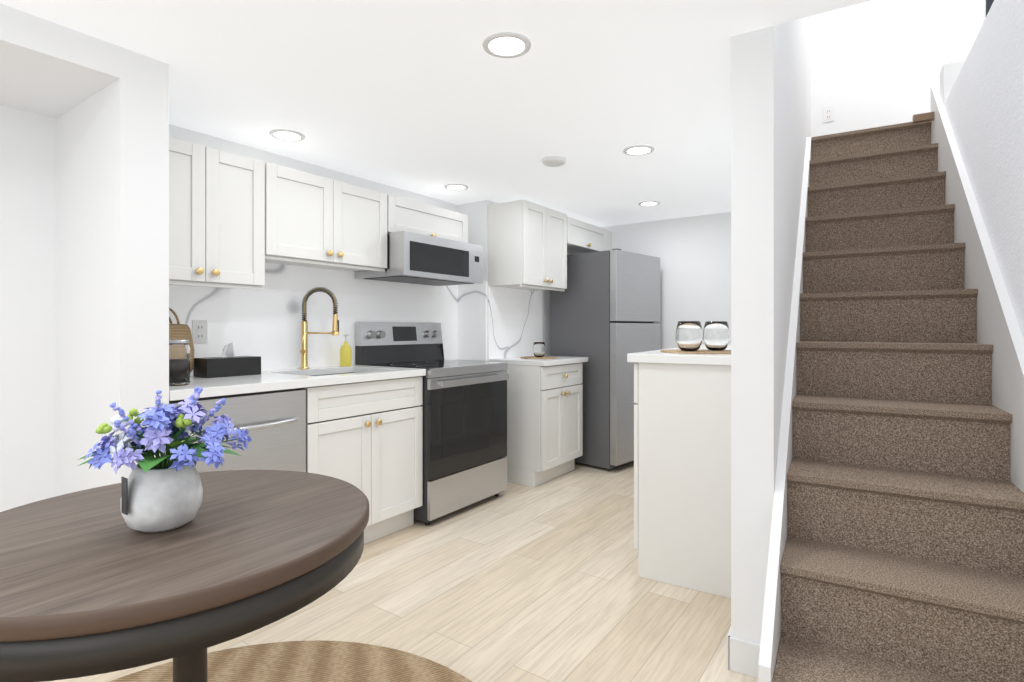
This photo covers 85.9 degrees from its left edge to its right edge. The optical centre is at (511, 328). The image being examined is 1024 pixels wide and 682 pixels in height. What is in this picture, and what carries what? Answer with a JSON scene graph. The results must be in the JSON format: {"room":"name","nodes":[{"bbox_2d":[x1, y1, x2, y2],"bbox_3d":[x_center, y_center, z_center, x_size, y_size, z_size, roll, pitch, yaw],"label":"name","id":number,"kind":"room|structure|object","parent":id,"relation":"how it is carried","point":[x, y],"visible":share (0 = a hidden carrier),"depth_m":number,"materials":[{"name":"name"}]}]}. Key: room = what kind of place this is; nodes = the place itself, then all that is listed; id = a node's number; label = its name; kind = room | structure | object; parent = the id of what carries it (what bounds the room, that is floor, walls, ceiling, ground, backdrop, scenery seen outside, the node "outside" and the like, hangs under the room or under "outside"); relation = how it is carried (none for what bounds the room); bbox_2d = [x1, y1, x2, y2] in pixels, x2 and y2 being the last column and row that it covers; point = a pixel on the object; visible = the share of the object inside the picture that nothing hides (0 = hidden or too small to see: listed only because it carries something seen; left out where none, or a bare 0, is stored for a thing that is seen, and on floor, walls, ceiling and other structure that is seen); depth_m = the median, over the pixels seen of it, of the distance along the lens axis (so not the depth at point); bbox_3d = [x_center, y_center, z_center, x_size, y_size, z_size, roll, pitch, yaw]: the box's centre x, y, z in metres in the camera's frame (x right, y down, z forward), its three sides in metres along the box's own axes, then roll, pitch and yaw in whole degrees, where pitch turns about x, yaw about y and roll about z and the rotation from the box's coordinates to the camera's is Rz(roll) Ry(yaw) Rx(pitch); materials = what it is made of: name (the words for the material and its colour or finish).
{"room":"kitchen","nodes":[
{"label":"kitchen","id":0,"kind":"room"},
{"bbox_2d":[0,3,119,118],"bbox_3d":[-2.520,-0.929,0.845,0.650,0.110,3.083,0,0,35],"label":"soffit","id":1,"kind":"structure","parent":0,"point":[51,69],"depth_m":1.86,"materials":[{"name":"white paint"}]},
{"bbox_2d":[57,47,168,495],"bbox_3d":[-1.588,0.081,2.170,0.650,2.130,0.157,0,0,35],"label":"wall","id":2,"kind":"structure","parent":0,"point":[113,242],"depth_m":2.02,"materials":[{"name":"white paint"}]},
{"bbox_2d":[0,105,457,511],"bbox_3d":[-2.102,0.081,2.108,0.120,2.130,5.630,0,0,35],"label":"wall","id":3,"kind":"structure","parent":0,"point":[28,307],"depth_m":2.23,"materials":[{"name":"white paint"}]},
{"bbox_2d":[169,137,264,289],"bbox_3d":[-1.490,-0.504,2.546,0.348,0.628,0.565,0,0,35],"label":"upper cabinet","id":4,"kind":"object","parent":3,"relation":"attached to","point":[216,218],"visible":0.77,"depth_m":2.50,"materials":[{"name":"white paint"}]},
{"bbox_2d":[265,162,386,271],"bbox_3d":[-1.099,-0.582,3.101,0.348,0.473,0.784,0,0,35],"label":"upper cabinet","id":5,"kind":"object","parent":3,"relation":"attached to","point":[313,221],"visible":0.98,"depth_m":2.97,"materials":[{"name":"white paint"}]},
{"bbox_2d":[169,263,541,375],"bbox_3d":[-0.770,-0.084,3.624,0.311,0.660,3.157,0,0,35],"label":"backsplash","id":6,"kind":"structure","parent":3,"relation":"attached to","point":[265,323],"depth_m":3.42,"materials":[{"name":"stone"}]},
{"bbox_2d":[192,320,207,342],"bbox_3d":[-1.558,0.016,2.746,0.008,0.116,0.072,0,0,35],"label":"outlet","id":7,"kind":"object","parent":6,"relation":"attached to","point":[199,331],"visible":0.98,"depth_m":2.75,"materials":[{"name":"white plastic"}]},
{"bbox_2d":[387,194,467,242],"bbox_3d":[-0.652,-0.702,3.737,0.348,0.232,0.758,0,0,35],"label":"upper cabinet","id":8,"kind":"object","parent":3,"relation":"attached to","point":[403,214],"visible":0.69,"depth_m":3.60,"materials":[{"name":"white paint"}]},
{"bbox_2d":[354,231,482,285],"bbox_3d":[-0.607,-0.449,3.705,0.458,0.266,0.756,0,0,35],"label":"microwave","id":9,"kind":"object","parent":8,"relation":"attached to","point":[417,258],"visible":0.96,"depth_m":3.48,"materials":[{"name":"silver metal"}]},
{"bbox_2d":[44,461,757,681],"bbox_3d":[-0.325,1.196,2.184,5.700,0.100,7.800,0,0,35],"label":"floor","id":10,"kind":"structure","parent":0,"point":[543,582],"depth_m":2.30,"materials":[{"name":"beige wood"}]},
{"bbox_2d":[169,388,305,472],"bbox_3d":[-1.338,0.710,2.455,0.661,0.872,0.584,0,0,35],"label":"dishwasher","id":11,"kind":"object","parent":10,"relation":"on","point":[274,422],"visible":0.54,"depth_m":2.37,"materials":[{"name":"silver metal"}]},
{"bbox_2d":[109,640,471,681],"bbox_3d":[-0.711,1.139,1.148,1.710,0.012,1.710,0,0,35],"label":"jute rug","id":12,"kind":"object","parent":10,"relation":"on","point":[315,661],"visible":0.88,"depth_m":1.84,"materials":[{"name":"beige wicker"}]},
{"bbox_2d":[0,470,368,681],"bbox_3d":[-0.711,0.762,1.148,0.800,0.733,0.800,0,0,35],"label":"round dining table","id":13,"kind":"object","parent":12,"relation":"on","point":[92,583],"visible":0.88,"depth_m":0.94,"materials":[{"name":"brown wood"}]},
{"bbox_2d":[121,459,202,532],"bbox_3d":[-0.702,0.332,1.102,0.140,0.132,0.144,0,0,35],"label":"vase","id":14,"kind":"object","parent":13,"relation":"on","point":[153,500],"visible":0.88,"depth_m":1.05,"materials":[{"name":"ceramic"}]},
{"bbox_2d":[78,386,251,473],"bbox_3d":[-0.682,0.217,1.102,0.304,0.203,0.309,0,0,35],"label":"bouquet","id":15,"kind":"object","parent":14,"relation":"in","point":[163,431],"visible":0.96,"depth_m":1.05,"materials":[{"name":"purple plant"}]},
{"bbox_2d":[305,376,422,543],"bbox_3d":[-0.969,0.708,3.026,0.638,0.876,0.759,0,0,35],"label":"base cabinet","id":16,"kind":"object","parent":10,"relation":"on","point":[376,459],"visible":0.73,"depth_m":2.89,"materials":[{"name":"white paint"}]},
{"bbox_2d":[169,365,425,423],"bbox_3d":[-1.143,0.353,2.784,0.639,0.242,1.354,0,0,35],"label":"countertop","id":17,"kind":"structure","parent":16,"relation":"on","point":[272,380],"depth_m":2.60,"materials":[{"name":"white stone"}]},
{"bbox_2d":[169,340,189,385],"bbox_3d":[-1.371,0.139,2.260,0.084,0.185,0.084,0,0,35],"label":"glass jar","id":18,"kind":"object","parent":17,"relation":"on","point":[179,362],"visible":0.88,"depth_m":2.23,"materials":[{"name":"clear glass"}]},
{"bbox_2d":[169,308,193,372],"bbox_3d":[-1.611,0.062,2.539,0.142,0.334,0.270,0,0,35],"label":"woven basket","id":19,"kind":"object","parent":17,"relation":"on","point":[178,331],"visible":0.21,"depth_m":2.58,"materials":[{"name":"wicker"}]},
{"bbox_2d":[193,342,260,377],"bbox_3d":[-1.399,0.150,2.711,0.135,0.164,0.265,0,0,35],"label":"tissue box","id":20,"kind":"object","parent":17,"relation":"on","point":[228,363],"visible":0.97,"depth_m":2.66,"materials":[{"name":"black plastic"}]},
{"bbox_2d":[299,287,338,368],"bbox_3d":[-1.115,-0.005,3.163,0.189,0.473,0.169,0,0,35],"label":"spring faucet","id":21,"kind":"object","parent":17,"relation":"on","point":[304,341],"visible":1,"depth_m":3.16,"materials":[{"name":"gold metal"}]},
{"bbox_2d":[340,334,350,366],"bbox_3d":[-1.016,0.133,3.368,0.074,0.197,0.068,0,0,35],"label":"soap bottle","id":22,"kind":"object","parent":17,"relation":"on","point":[345,354],"visible":1,"depth_m":3.34,"materials":[{"name":"yellow plastic"}]},
{"bbox_2d":[355,322,508,525],"bbox_3d":[-0.497,0.551,3.627,0.707,1.190,0.760,0,0,35],"label":"range","id":23,"kind":"object","parent":10,"relation":"on","point":[464,405],"visible":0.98,"depth_m":3.48,"materials":[{"name":"silver metal"}]},
{"bbox_2d":[505,363,582,486],"bbox_3d":[0.205,0.708,4.303,0.518,0.876,0.610,0,0,35],"label":"base cabinet","id":24,"kind":"object","parent":10,"relation":"on","point":[544,424],"visible":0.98,"depth_m":4.06,"materials":[{"name":"white paint"}]},
{"bbox_2d":[489,356,587,365],"bbox_3d":[0.222,0.251,4.325,0.499,0.038,0.669,0,0,35],"label":"countertop","id":25,"kind":"structure","parent":24,"relation":"on","point":[560,360],"depth_m":4.12,"materials":[{"name":"white stone"}]},
{"bbox_2d":[520,356,557,358],"bbox_3d":[0.214,0.229,4.324,0.300,0.006,0.300,0,0,35],"label":"placemat","id":26,"kind":"object","parent":25,"relation":"on","point":[534,357],"visible":0.9,"depth_m":4.28,"materials":[{"name":"wicker"}]},
{"bbox_2d":[533,342,545,356],"bbox_3d":[0.214,0.166,4.324,0.104,0.118,0.104,0,0,35],"label":"candle holder","id":27,"kind":"object","parent":26,"relation":"on","point":[539,349],"visible":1,"depth_m":4.28,"materials":[{"name":"white"}]},
{"bbox_2d":[550,248,659,470],"bbox_3d":[0.819,0.255,4.824,0.680,1.782,0.700,0,0,44],"label":"refrigerator","id":28,"kind":"object","parent":10,"relation":"on","point":[604,311],"visible":0.71,"depth_m":4.49,"materials":[{"name":"metal"}]},
{"bbox_2d":[634,363,730,597],"bbox_3d":[0.949,0.651,2.710,0.500,0.990,0.670,0,0,31],"label":"base cabinet","id":29,"kind":"object","parent":10,"relation":"on","point":[682,475],"visible":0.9,"depth_m":2.42,"materials":[{"name":"white paint"}]},
{"bbox_2d":[627,344,730,364],"bbox_3d":[1.229,0.136,3.203,0.525,0.040,1.855,0,0,31],"label":"countertop","id":30,"kind":"structure","parent":29,"relation":"on","point":[656,356],"depth_m":2.44,"materials":[{"name":"white stone"}]},
{"bbox_2d":[660,349,730,353],"bbox_3d":[0.932,0.113,2.691,0.400,0.006,0.400,0,0,31],"label":"placemat","id":31,"kind":"object","parent":30,"relation":"on","point":[702,351],"visible":0.65,"depth_m":2.62,"materials":[{"name":"wicker"}]},
{"bbox_2d":[676,321,702,350],"bbox_3d":[0.859,0.037,2.664,0.127,0.144,0.127,0,0,31],"label":"glass candle holder","id":32,"kind":"object","parent":31,"relation":"on","point":[689,335],"visible":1,"depth_m":2.62,"materials":[{"name":"white"}]},
{"bbox_2d":[703,321,729,350],"bbox_3d":[1.016,0.037,2.734,0.127,0.144,0.127,0,0,31],"label":"glass candle holder","id":33,"kind":"object","parent":31,"relation":"on","point":[716,335],"visible":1,"depth_m":2.69,"materials":[{"name":"white"}]},
{"bbox_2d":[727,627,759,677],"bbox_3d":[0.907,1.091,2.013,0.152,0.110,0.472,0,0,31],"label":"baseboard","id":34,"kind":"structure","parent":10,"relation":"on","point":[742,656],"depth_m":1.82,"materials":[{"name":"white paint"}]},
{"bbox_2d":[772,121,1023,681],"bbox_3d":[1.768,-0.050,2.660,0.628,2.392,3.220,0,0,31],"label":"stairs","id":35,"kind":"structure","parent":10,"relation":"on","point":[903,558],"depth_m":1.88,"materials":[{"name":"carpet"}]},
{"bbox_2d":[912,111,934,123],"bbox_3d":[2.416,-1.232,3.207,0.128,0.040,0.040,0,0,31],"label":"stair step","id":36,"kind":"structure","parent":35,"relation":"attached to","point":[923,117],"depth_m":3.20,"materials":[{"name":"brown wood"}]},
{"bbox_2d":[0,0,871,226],"bbox_3d":[0.207,-1.115,1.810,4.400,0.262,7.800,0,0,35],"label":"ceiling","id":37,"kind":"structure","parent":0,"point":[431,98],"depth_m":2.24,"materials":[{"name":"white paint"}]},
{"bbox_2d":[269,129,304,141],"bbox_3d":[-1.141,-0.980,2.796,0.170,0.007,0.170,0,0,35],"label":"recessed light","id":38,"kind":"object","parent":37,"relation":"in","point":[287,135],"visible":1,"depth_m":2.79,"materials":[{"name":"white paint"}]},
{"bbox_2d":[444,184,467,190],"bbox_3d":[-0.386,-0.980,3.817,0.170,0.007,0.170,0,0,35],"label":"recessed light","id":39,"kind":"object","parent":37,"relation":"in","point":[457,187],"visible":0.98,"depth_m":3.81,"materials":[{"name":"white paint"}]},
{"bbox_2d":[482,32,530,57],"bbox_3d":[-0.018,-0.980,1.907,0.170,0.007,0.170,0,0,35],"label":"recessed light","id":40,"kind":"object","parent":37,"relation":"in","point":[506,45],"visible":1,"depth_m":1.90,"materials":[{"name":"white paint"}]},
{"bbox_2d":[542,156,565,166],"bbox_3d":[0.245,-0.970,3.202,0.140,0.027,0.140,0,0,35],"label":"smoke detector","id":41,"kind":"object","parent":37,"relation":"attached to","point":[553,161],"visible":1,"depth_m":3.17,"materials":[{"name":"white plastic"}]},
{"bbox_2d":[623,145,654,155],"bbox_3d":[0.698,-0.980,3.030,0.170,0.007,0.170,0,0,35],"label":"recessed light","id":42,"kind":"object","parent":37,"relation":"in","point":[637,150],"visible":0.94,"depth_m":3.03,"materials":[{"name":"white paint"}]},
{"bbox_2d":[638,201,659,205],"bbox_3d":[1.077,-0.980,4.316,0.170,0.007,0.170,0,0,35],"label":"recessed light","id":43,"kind":"object","parent":37,"relation":"in","point":[648,203],"visible":1,"depth_m":4.31,"materials":[{"name":"white paint"}]},
{"bbox_2d":[458,200,496,361],"bbox_3d":[-0.325,0.081,4.373,0.420,2.130,0.120,0,0,35],"label":"wall","id":44,"kind":"structure","parent":0,"point":[476,212],"depth_m":4.24,"materials":[{"name":"white paint"}]},
{"bbox_2d":[497,203,568,355],"bbox_3d":[0.237,0.081,4.913,0.120,2.130,1.410,0,0,35],"label":"wall","id":45,"kind":"structure","parent":0,"point":[546,316],"depth_m":4.91,"materials":[{"name":"white paint"}]},
{"bbox_2d":[488,200,566,291],"bbox_3d":[0.147,-0.625,4.362,0.360,0.638,0.639,0,0,35],"label":"upper cabinet","id":46,"kind":"object","parent":45,"relation":"attached to","point":[527,245],"visible":1,"depth_m":4.16,"materials":[{"name":"white paint"}]},
{"bbox_2d":[567,216,605,254],"bbox_3d":[0.544,-0.817,4.927,0.360,0.225,0.734,0,0,35],"label":"upper cabinet","id":47,"kind":"object","parent":45,"relation":"attached to","point":[583,237],"visible":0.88,"depth_m":4.83,"materials":[{"name":"white paint"}]},
{"bbox_2d":[606,230,610,250],"bbox_3d":[0.781,-0.817,5.301,0.317,0.225,0.146,0,0,35],"label":"trim","id":48,"kind":"structure","parent":47,"relation":"attached to","point":[608,240],"depth_m":5.22,"materials":[{"name":"white paint"}]},
{"bbox_2d":[731,16,810,643],"bbox_3d":[1.675,-1.254,3.308,0.130,4.800,3.460,0,0,31],"label":"wall","id":49,"kind":"structure","parent":0,"point":[770,99],"depth_m":1.83,"materials":[{"name":"white paint"}]},
{"bbox_2d":[758,137,810,681],"bbox_3d":[1.309,-0.060,2.531,0.029,2.412,2.570,0,0,31],"label":"trim","id":50,"kind":"structure","parent":49,"relation":"attached to","point":[770,635],"depth_m":1.86,"materials":[{"name":"white paint"}]},
{"bbox_2d":[601,0,985,349],"bbox_3d":[2.518,-1.254,4.244,4.620,4.800,0.120,0,0,35],"label":"wall","id":51,"kind":"structure","parent":0,"point":[877,63],"depth_m":4.17,"materials":[{"name":"white paint"}]},
{"bbox_2d":[823,106,833,122],"bbox_3d":[2.432,-1.647,4.226,0.072,0.116,0.008,0,0,35],"label":"outlet","id":52,"kind":"object","parent":51,"relation":"attached to","point":[828,114],"visible":1,"depth_m":4.22,"materials":[{"name":"white plastic"}]},
{"bbox_2d":[986,0,993,15],"bbox_3d":[3.508,-2.522,3.461,0.800,1.450,0.018,0,0,35],"label":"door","id":53,"kind":"structure","parent":51,"relation":"in","point":[989,3],"depth_m":3.68,"materials":[{"name":"grey"}]},
{"bbox_2d":[944,0,1023,337],"bbox_3d":[1.297,-0.050,1.069,0.120,2.392,7.700,0,0,31],"label":"wall","id":54,"kind":"structure","parent":0,"point":[984,105],"depth_m":2.03,"materials":[{"name":"white paint"}]},
{"bbox_2d":[940,60,964,103],"bbox_3d":[2.509,-1.367,3.117,0.120,0.240,0.140,0,0,31],"label":"trim","id":55,"kind":"structure","parent":54,"relation":"attached to","point":[949,73],"depth_m":3.08,"materials":[{"name":"white paint"}]},
{"bbox_2d":[931,84,1023,492],"bbox_3d":[1.818,-0.160,2.097,0.029,2.612,2.800,0,0,31],"label":"trim","id":56,"kind":"structure","parent":54,"relation":"attached to","point":[998,328],"depth_m":2.07,"materials":[{"name":"white paint"}]}
]}

